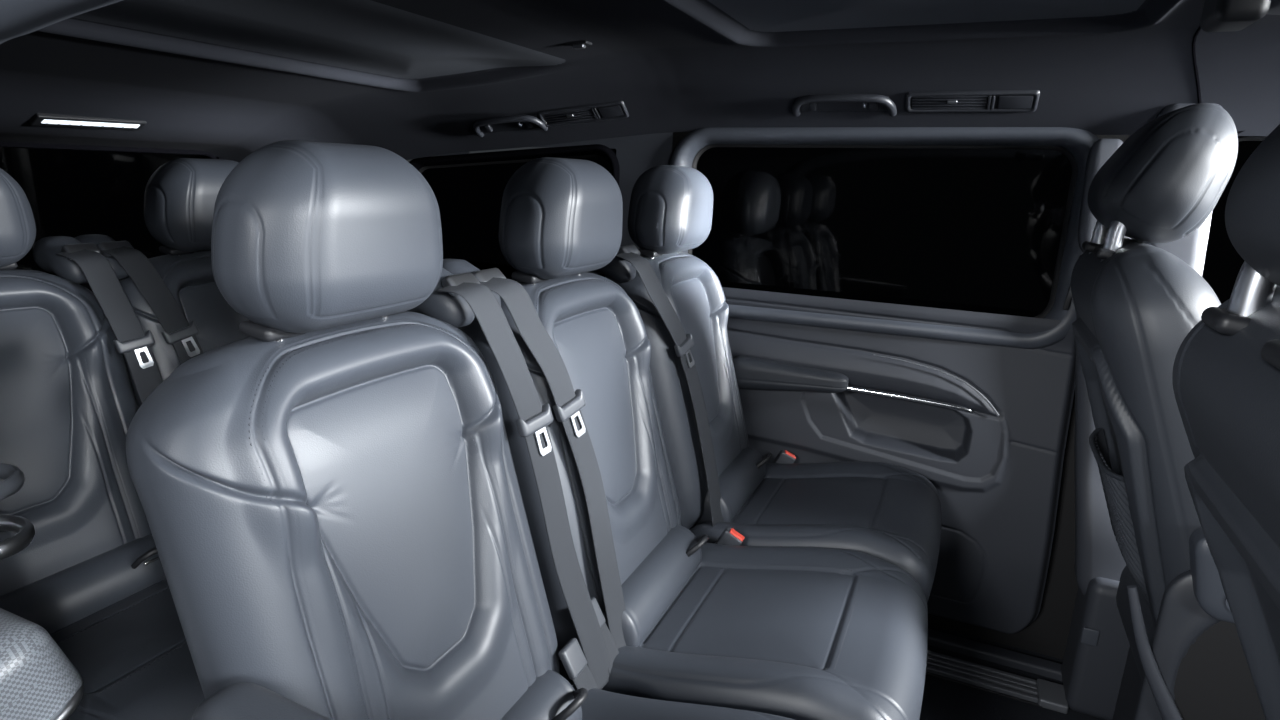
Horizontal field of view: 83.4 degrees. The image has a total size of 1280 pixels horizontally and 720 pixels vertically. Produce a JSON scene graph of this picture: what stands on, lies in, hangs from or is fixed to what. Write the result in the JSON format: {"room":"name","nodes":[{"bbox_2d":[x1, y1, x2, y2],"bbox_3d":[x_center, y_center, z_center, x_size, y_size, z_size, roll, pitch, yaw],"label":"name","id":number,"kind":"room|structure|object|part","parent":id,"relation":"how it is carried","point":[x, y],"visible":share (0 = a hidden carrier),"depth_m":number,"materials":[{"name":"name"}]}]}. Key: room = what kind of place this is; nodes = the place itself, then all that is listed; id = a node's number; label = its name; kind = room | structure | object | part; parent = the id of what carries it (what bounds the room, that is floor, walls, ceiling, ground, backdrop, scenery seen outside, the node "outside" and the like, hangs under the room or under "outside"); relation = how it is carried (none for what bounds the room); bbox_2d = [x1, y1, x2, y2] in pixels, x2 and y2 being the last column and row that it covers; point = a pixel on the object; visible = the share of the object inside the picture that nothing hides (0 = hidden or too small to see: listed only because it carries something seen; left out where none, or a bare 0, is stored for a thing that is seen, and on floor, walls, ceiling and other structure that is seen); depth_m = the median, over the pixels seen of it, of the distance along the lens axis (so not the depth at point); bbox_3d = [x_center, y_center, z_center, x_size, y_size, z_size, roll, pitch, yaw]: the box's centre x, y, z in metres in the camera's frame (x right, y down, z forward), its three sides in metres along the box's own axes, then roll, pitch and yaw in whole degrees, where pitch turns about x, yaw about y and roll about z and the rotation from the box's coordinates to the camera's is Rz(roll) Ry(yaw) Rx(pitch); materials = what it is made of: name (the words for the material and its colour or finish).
{"room":"vehicle interior","nodes":[
{"label":"vehicle interior","id":0,"kind":"room"},
{"bbox_2d":[0,141,222,291],"bbox_3d":[-1.638,-0.039,1.933,0.001,1.300,1.560,8,16,23],"label":"wall","id":1,"kind":"structure","parent":0,"point":[2,143],"depth_m":2.02,"materials":[{"name":"black plastic"}]},
{"bbox_2d":[0,146,217,275],"bbox_3d":[-1.645,-0.365,1.868,0.029,0.402,1.220,8,16,23],"label":"window","id":2,"kind":"structure","parent":1,"relation":"in","point":[73,193],"depth_m":2.03,"materials":[{"name":"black glass"}]},
{"bbox_2d":[439,132,672,248],"bbox_3d":[-0.230,-0.032,2.142,2.650,1.275,0.001,8,16,23],"label":"wall","id":3,"kind":"structure","parent":0,"point":[636,154],"depth_m":1.92,"materials":[{"name":"grey plastic"}]},
{"bbox_2d":[409,144,619,280],"bbox_3d":[-0.401,-0.398,2.155,0.772,0.492,0.056,8,16,23],"label":"window","id":4,"kind":"structure","parent":3,"relation":"in","point":[468,189],"depth_m":2.21,"materials":[{"name":"black glass"}]},
{"bbox_3d":[-0.403,-0.397,2.151,0.772,0.492,0.046,8,16,23],"label":"frame","id":5,"kind":"part","parent":4,"relation":"part of","materials":[{"name":"black plastic"}]},
{"bbox_2d":[689,287,1075,633],"bbox_3d":[0.510,0.242,1.882,1.054,0.820,0.118,8,16,23],"label":"door","id":6,"kind":"structure","parent":3,"relation":"in","point":[987,426],"depth_m":1.74,"materials":[{"name":"grey plastic"}]},
{"bbox_2d":[670,127,1098,348],"bbox_3d":[0.528,-0.310,1.730,0.993,0.494,0.066,8,16,23],"label":"window","id":7,"kind":"structure","parent":3,"relation":"in","point":[974,219],"depth_m":1.71,"materials":[{"name":"black glass"}]},
{"bbox_3d":[0.537,-0.321,1.756,0.887,0.405,0.004,8,16,23],"label":"pane","id":8,"kind":"part","parent":7,"relation":"part of","materials":[{"name":"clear glass"}]},
{"bbox_2d":[0,0,1279,161],"bbox_3d":[-0.154,-0.377,1.156,3.480,0.436,1.526,8,16,23],"label":"ceiling","id":9,"kind":"structure","parent":0,"point":[225,79],"depth_m":1.47,"materials":[{"name":"grey fabric"}]},
{"bbox_2d":[29,113,146,130],"bbox_3d":[-1.333,-0.581,1.742,0.046,0.039,0.244,8,16,23],"label":"ceiling light","id":10,"kind":"object","parent":9,"relation":"attached to","point":[39,119],"visible":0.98,"depth_m":1.72,"materials":[{"name":"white plastic"}]},
{"bbox_2d":[473,115,547,137],"bbox_3d":[-0.368,-0.645,1.983,0.231,0.060,0.066,8,16,23],"label":"handle","id":11,"kind":"object","parent":9,"relation":"attached to","point":[516,122],"visible":1,"depth_m":1.97,"materials":[{"name":"grey plastic"}]},
{"bbox_3d":[-0.363,-0.654,1.993,0.199,0.047,0.030,8,16,23],"label":"plate","id":12,"kind":"part","parent":11,"relation":"part of","materials":[{"name":"grey plastic"}]},
{"bbox_2d":[565,40,591,48],"bbox_3d":[-0.129,-0.661,1.507,0.052,0.013,0.028,8,16,23],"label":"ceiling hook","id":13,"kind":"object","parent":9,"relation":"attached to","point":[582,44],"visible":1,"depth_m":1.50,"materials":[{"name":"black plastic"}]},
{"bbox_3d":[-0.129,-0.664,1.506,0.052,0.006,0.028,8,16,23],"label":"plate","id":14,"kind":"part","parent":13,"relation":"part of","materials":[{"name":"black plastic"}]},
{"bbox_2d":[538,101,628,126],"bbox_3d":[-0.151,-0.648,1.891,0.258,0.067,0.042,8,16,23],"label":"ceiling vent","id":15,"kind":"object","parent":9,"relation":"in","point":[613,110],"visible":1,"depth_m":1.88,"materials":[{"name":"grey plastic"}]},
{"bbox_2d":[598,105,623,117],"bbox_3d":[-0.074,-0.642,1.853,0.066,0.031,0.025,8,16,23],"label":"lamp","id":16,"kind":"object","parent":15,"relation":"attached to","point":[604,111],"depth_m":1.85,"materials":[{"name":"grey plastic"}]},
{"bbox_2d":[792,94,896,116],"bbox_3d":[0.454,-0.572,1.612,0.232,0.044,0.066,8,16,23],"label":"handle","id":17,"kind":"object","parent":9,"relation":"attached to","point":[819,102],"visible":1,"depth_m":1.60,"materials":[{"name":"grey plastic"}]},
{"bbox_3d":[0.460,-0.579,1.622,0.198,0.030,0.030,8,16,23],"label":"plate","id":18,"kind":"part","parent":17,"relation":"part of","materials":[{"name":"grey plastic"}]},
{"bbox_2d":[906,90,1039,111],"bbox_3d":[0.696,-0.546,1.514,0.257,0.042,0.042,8,16,23],"label":"ceiling vent","id":19,"kind":"object","parent":9,"relation":"in","point":[997,100],"visible":1,"depth_m":1.51,"materials":[{"name":"grey plastic"}]},
{"bbox_2d":[997,95,1033,108],"bbox_3d":[0.773,-0.532,1.479,0.064,0.025,0.025,8,16,23],"label":"lamp","id":20,"kind":"object","parent":19,"relation":"attached to","point":[1003,101],"depth_m":1.48,"materials":[{"name":"grey plastic"}]},
{"bbox_2d":[1192,26,1201,103],"bbox_3d":[0.892,-0.455,1.114,0.055,0.165,0.708,11,17,31],"label":"trim","id":21,"kind":"structure","parent":9,"relation":"attached to","point":[1199,28],"depth_m":1.30,"materials":[{"name":"black plastic"}]},
{"bbox_2d":[1200,0,1279,31],"bbox_3d":[0.372,-0.205,0.395,0.097,0.040,0.057,8,16,23],"label":"guide","id":22,"kind":"object","parent":9,"relation":"attached to","point":[1217,15],"visible":1,"depth_m":0.40,"materials":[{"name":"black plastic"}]},
{"bbox_2d":[559,624,1103,719],"bbox_3d":[-0.004,0.851,1.386,4.200,0.040,1.720,8,16,23],"label":"floor","id":23,"kind":"structure","parent":0,"point":[942,699],"depth_m":1.66,"materials":[{"name":"grey carpet"}]},
{"bbox_2d":[0,608,83,719],"bbox_3d":[-0.894,0.563,0.862,0.669,0.689,0.208,8,16,23],"label":"console","id":24,"kind":"object","parent":23,"relation":"on","point":[38,681],"visible":1,"depth_m":0.70,"materials":[{"name":"carbon fiber"},{"name":"plastic"},{"name":"satin metal"}]},
{"bbox_2d":[0,463,34,559],"bbox_3d":[-0.734,0.184,0.782,0.142,0.160,0.094,8,16,23],"label":"cup holder","id":25,"kind":"object","parent":24,"relation":"on","point":[13,478],"visible":1,"depth_m":0.78,"materials":[{"name":"grey plastic"}]},
{"bbox_2d":[0,168,204,719],"bbox_3d":[-0.888,0.275,1.144,0.759,1.166,0.470,8,16,23],"label":"leather seat","id":26,"kind":"object","parent":23,"relation":"on","point":[91,574],"visible":0.61,"depth_m":1.22,"materials":[{"name":"grey leather"}]},
{"bbox_3d":[-1.091,0.152,1.211,0.275,0.591,0.450,8,16,23],"label":"backrest","id":27,"kind":"part","parent":26,"relation":"part of","materials":[{"name":"grey leather"}]},
{"bbox_2d":[55,249,162,403],"bbox_3d":[-0.954,0.059,1.357,0.197,0.526,0.062,4,15,8],"label":"belt","id":28,"kind":"object","parent":26,"relation":"attached to","point":[132,341],"visible":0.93,"depth_m":1.32,"materials":[{"name":"grey fabric"}]},
{"bbox_2d":[50,577,204,719],"bbox_3d":[-0.781,0.493,1.146,0.508,0.234,0.470,8,16,23],"label":"cushion","id":29,"kind":"object","parent":26,"relation":"on","point":[125,638],"depth_m":1.06,"materials":[{"name":"grey leather"}]},
{"bbox_2d":[75,158,249,407],"bbox_3d":[-0.695,0.175,1.554,0.765,1.166,0.479,8,16,23],"label":"leather seat","id":30,"kind":"object","parent":23,"relation":"on","point":[180,196],"visible":0.21,"depth_m":1.45,"materials":[{"name":"grey leather"}]},
{"bbox_2d":[100,246,202,363],"bbox_3d":[-0.922,0.042,1.427,0.213,0.525,0.065,1,15,-3],"label":"belt","id":31,"kind":"object","parent":30,"relation":"attached to","point":[179,333],"visible":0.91,"depth_m":1.39,"materials":[{"name":"grey fabric"}]},
{"bbox_3d":[-0.897,0.053,1.621,0.275,0.591,0.450,8,16,23],"label":"backrest","id":32,"kind":"part","parent":30,"relation":"part of","materials":[{"name":"grey leather"}]},
{"bbox_2d":[126,140,794,719],"bbox_3d":[-0.110,0.378,0.769,0.759,1.166,0.515,8,16,23],"label":"leather seat","id":33,"kind":"object","parent":23,"relation":"on","point":[330,496],"visible":1,"depth_m":0.72,"materials":[{"name":"grey leather"}]},
{"bbox_3d":[-0.229,0.333,0.557,0.310,0.083,0.060,8,16,23],"label":"armrest","id":34,"kind":"part","parent":33,"relation":"part of","materials":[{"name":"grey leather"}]},
{"bbox_3d":[-0.303,0.251,0.856,0.275,0.591,0.450,8,16,23],"label":"backrest","id":35,"kind":"part","parent":33,"relation":"part of","materials":[{"name":"grey leather"}]},
{"bbox_2d":[437,282,610,688],"bbox_3d":[-0.150,0.191,1.013,0.240,0.594,0.066,3,15,2],"label":"belt","id":36,"kind":"object","parent":33,"relation":"attached to","point":[534,418],"visible":1,"depth_m":1.00,"materials":[{"name":"grey fabric"}]},
{"bbox_2d":[558,638,598,690],"bbox_3d":[-0.079,0.489,1.027,0.067,0.175,0.045,8,16,23],"label":"seat belt buckle","id":37,"kind":"object","parent":33,"relation":"attached to","point":[572,657],"visible":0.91,"depth_m":1.01,"materials":[{"name":"grey plastic"}]},
{"bbox_2d":[572,685,794,719],"bbox_3d":[0.007,0.591,0.791,0.508,0.234,0.470,8,16,23],"label":"cushion","id":38,"kind":"object","parent":33,"relation":"on","point":[592,704],"depth_m":0.96,"materials":[{"name":"grey leather"}]},
{"bbox_2d":[442,157,927,719],"bbox_3d":[0.095,0.272,1.208,0.777,1.166,0.498,8,16,23],"label":"leather seat","id":39,"kind":"object","parent":23,"relation":"on","point":[793,632],"visible":0.77,"depth_m":1.14,"materials":[{"name":"grey leather"}]},
{"bbox_2d":[479,277,625,647],"bbox_3d":[-0.117,0.187,1.083,0.238,0.620,0.099,4,15,8],"label":"belt","id":40,"kind":"object","parent":39,"relation":"attached to","point":[569,403],"visible":0.97,"depth_m":1.08,"materials":[{"name":"grey fabric"}]},
{"bbox_3d":[-0.104,0.149,1.276,0.275,0.591,0.450,8,16,23],"label":"backrest","id":41,"kind":"part","parent":39,"relation":"part of","materials":[{"name":"grey leather"}]},
{"bbox_2d":[591,597,618,674],"bbox_3d":[-0.056,0.453,1.093,0.067,0.175,0.045,8,16,23],"label":"stalk","id":42,"kind":"object","parent":39,"relation":"attached to","point":[611,647],"visible":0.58,"depth_m":1.09,"materials":[{"name":"grey plastic"}]},
{"bbox_2d":[714,527,744,545],"bbox_3d":[0.177,0.387,1.455,0.065,0.097,0.029,8,16,23],"label":"seat belt buckle","id":43,"kind":"object","parent":39,"relation":"attached to","point":[729,536],"visible":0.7,"depth_m":1.44,"materials":[{"name":"grey plastic"}]},
{"bbox_2d":[573,543,927,719],"bbox_3d":[0.206,0.489,1.212,0.508,0.234,0.470,8,16,23],"label":"cushion","id":44,"kind":"object","parent":39,"relation":"on","point":[793,632],"depth_m":1.13,"materials":[{"name":"grey leather"}]},
{"bbox_2d":[590,165,940,601],"bbox_3d":[0.299,0.169,1.631,0.759,1.166,0.528,8,16,23],"label":"leather seat","id":45,"kind":"object","parent":23,"relation":"on","point":[890,513],"visible":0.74,"depth_m":1.55,"materials":[{"name":"grey leather"}]},
{"bbox_2d":[615,252,723,526],"bbox_3d":[0.063,0.072,1.482,0.255,0.581,0.107,1,15,-5],"label":"belt","id":46,"kind":"object","parent":45,"relation":"attached to","point":[683,342],"visible":0.98,"depth_m":1.50,"materials":[{"name":"grey fabric"}]},
{"bbox_3d":[0.094,0.047,1.694,0.275,0.591,0.450,8,16,23],"label":"backrest","id":47,"kind":"part","parent":45,"relation":"part of","materials":[{"name":"grey leather"}]},
{"bbox_2d":[774,450,795,463],"bbox_3d":[0.368,0.281,1.873,0.068,0.099,0.035,2,14,2],"label":"seat belt buckle","id":48,"kind":"object","parent":45,"relation":"attached to","point":[785,457],"visible":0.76,"depth_m":1.85,"materials":[{"name":"grey plastic"}]},
{"bbox_3d":[0.371,0.048,1.833,0.310,0.083,0.060,8,16,23],"label":"armrest","id":49,"kind":"part","parent":45,"relation":"part of","materials":[{"name":"grey leather"}]},
{"bbox_2d":[690,461,940,601],"bbox_3d":[0.404,0.388,1.630,0.508,0.234,0.470,8,16,23],"label":"cushion","id":50,"kind":"object","parent":45,"relation":"on","point":[890,513],"depth_m":1.55,"materials":[{"name":"grey leather"}]},
{"bbox_2d":[928,629,1062,680],"bbox_3d":[0.138,0.639,2.142,2.040,0.044,0.044,8,16,23],"label":"trim","id":51,"kind":"structure","parent":23,"relation":"on","point":[998,655],"depth_m":1.80,"materials":[{"name":"grey plastic"}]},
{"bbox_2d":[926,650,1068,713],"bbox_3d":[0.026,0.642,2.075,2.110,0.022,0.084,8,16,23],"label":"rail","id":52,"kind":"object","parent":23,"relation":"on","point":[1041,693],"visible":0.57,"depth_m":1.70,"materials":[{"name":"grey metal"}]},
{"bbox_2d":[1061,103,1222,719],"bbox_3d":[1.015,0.150,1.512,0.299,1.320,0.186,8,16,23],"label":"pillar","id":53,"kind":"structure","parent":23,"relation":"on","point":[1097,646],"depth_m":1.56,"materials":[{"name":"grey plastic"}]},
{"bbox_2d":[1080,627,1099,646],"bbox_3d":[0.983,0.605,1.569,0.032,0.040,0.008,8,16,23],"label":"socket","id":54,"kind":"object","parent":53,"relation":"attached to","point":[1089,636],"depth_m":1.57,"materials":[{"name":"grey plastic"}]},
{"bbox_3d":[1.032,0.201,1.557,0.239,0.680,0.110,8,16,23],"label":"trim","id":55,"kind":"part","parent":53,"relation":"part of","materials":[{"name":"grey plastic"}]},
{"bbox_3d":[1.070,-0.244,1.444,0.136,0.520,0.070,8,16,23],"label":"trim","id":56,"kind":"part","parent":53,"relation":"part of","materials":[{"name":"grey plastic"}]},
{"bbox_3d":[1.547,0.419,1.384,0.920,0.860,0.072,8,16,23],"label":"door","id":57,"kind":"structure","parent":53,"relation":"attached to","visible":0},
{"bbox_2d":[1202,130,1266,303],"bbox_3d":[1.564,-0.201,1.272,0.997,0.409,0.056,8,16,23],"label":"window","id":58,"kind":"structure","parent":57,"relation":"attached to","point":[1223,263],"depth_m":1.47,"materials":[{"name":"black glass"}]},
{"bbox_3d":[1.562,-0.200,1.268,0.996,0.409,0.046,8,16,23],"label":"frame","id":59,"kind":"part","parent":58,"relation":"part of","materials":[{"name":"black plastic"}]},
{"bbox_2d":[1071,103,1265,719],"bbox_3d":[1.037,0.258,1.171,0.680,1.283,0.526,8,16,23],"label":"seat","id":60,"kind":"object","parent":23,"relation":"on","point":[1136,302],"visible":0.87,"depth_m":1.07,"materials":[{"name":"grey leather"}]},
{"bbox_3d":[0.835,-0.227,1.262,0.067,0.124,0.025,8,16,23],"label":"headrest post","id":61,"kind":"part","parent":60,"relation":"part of","materials":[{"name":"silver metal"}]},
{"bbox_3d":[0.775,-0.196,1.135,0.067,0.124,0.025,8,16,23],"label":"headrest post","id":62,"kind":"part","parent":60,"relation":"part of","materials":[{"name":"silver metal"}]},
{"bbox_3d":[1.113,0.740,1.283,0.380,0.300,0.400,8,16,23],"label":"seat","id":63,"kind":"part","parent":60,"relation":"part of","materials":[{"name":"grey plastic"}]},
{"bbox_2d":[1116,565,1154,680],"bbox_3d":[1.129,0.538,1.227,0.480,0.160,0.470,8,16,23],"label":"cushion","id":64,"kind":"object","parent":60,"relation":"on","point":[1126,579],"depth_m":1.37,"materials":[{"name":"grey leather"}]},
{"bbox_3d":[0.925,0.154,1.230,0.379,0.694,0.470,8,16,23],"label":"backrest","id":65,"kind":"part","parent":60,"relation":"part of","materials":[{"name":"grey leather"}]},
{"bbox_3d":[0.825,0.305,1.018,0.084,0.124,0.052,8,16,23],"label":"armrest","id":66,"kind":"part","parent":60,"relation":"part of","materials":[{"name":"grey leather"}]},
{"bbox_2d":[1172,124,1279,719],"bbox_3d":[0.714,0.423,0.489,0.680,1.283,0.470,8,16,23],"label":"seat","id":67,"kind":"object","parent":23,"relation":"on","point":[1226,373],"visible":1,"depth_m":0.54,"materials":[{"name":"grey leather"}]},
{"bbox_3d":[0.501,-0.056,0.556,0.067,0.124,0.025,8,16,23],"label":"headrest post","id":68,"kind":"part","parent":67,"relation":"part of","materials":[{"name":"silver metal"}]},
{"bbox_2d":[672,132,1135,658],"bbox_3d":[0.463,0.035,1.924,4.200,1.400,0.001,8,16,23],"label":"trim","id":69,"kind":"structure","parent":0,"point":[1047,634],"depth_m":1.78,"materials":[{"name":"black plastic"}]},
{"label":"wall","id":70,"kind":"structure","parent":0,"visible":0},
{"bbox_2d":[0,0,122,43],"bbox_3d":[-0.115,0.385,0.474,1.403,1.326,0.044,8,16,23],"label":"trim","id":71,"kind":"structure","parent":70,"relation":"attached to","point":[18,18],"depth_m":0.44,"materials":[{"name":"grey plastic"}]}
]}

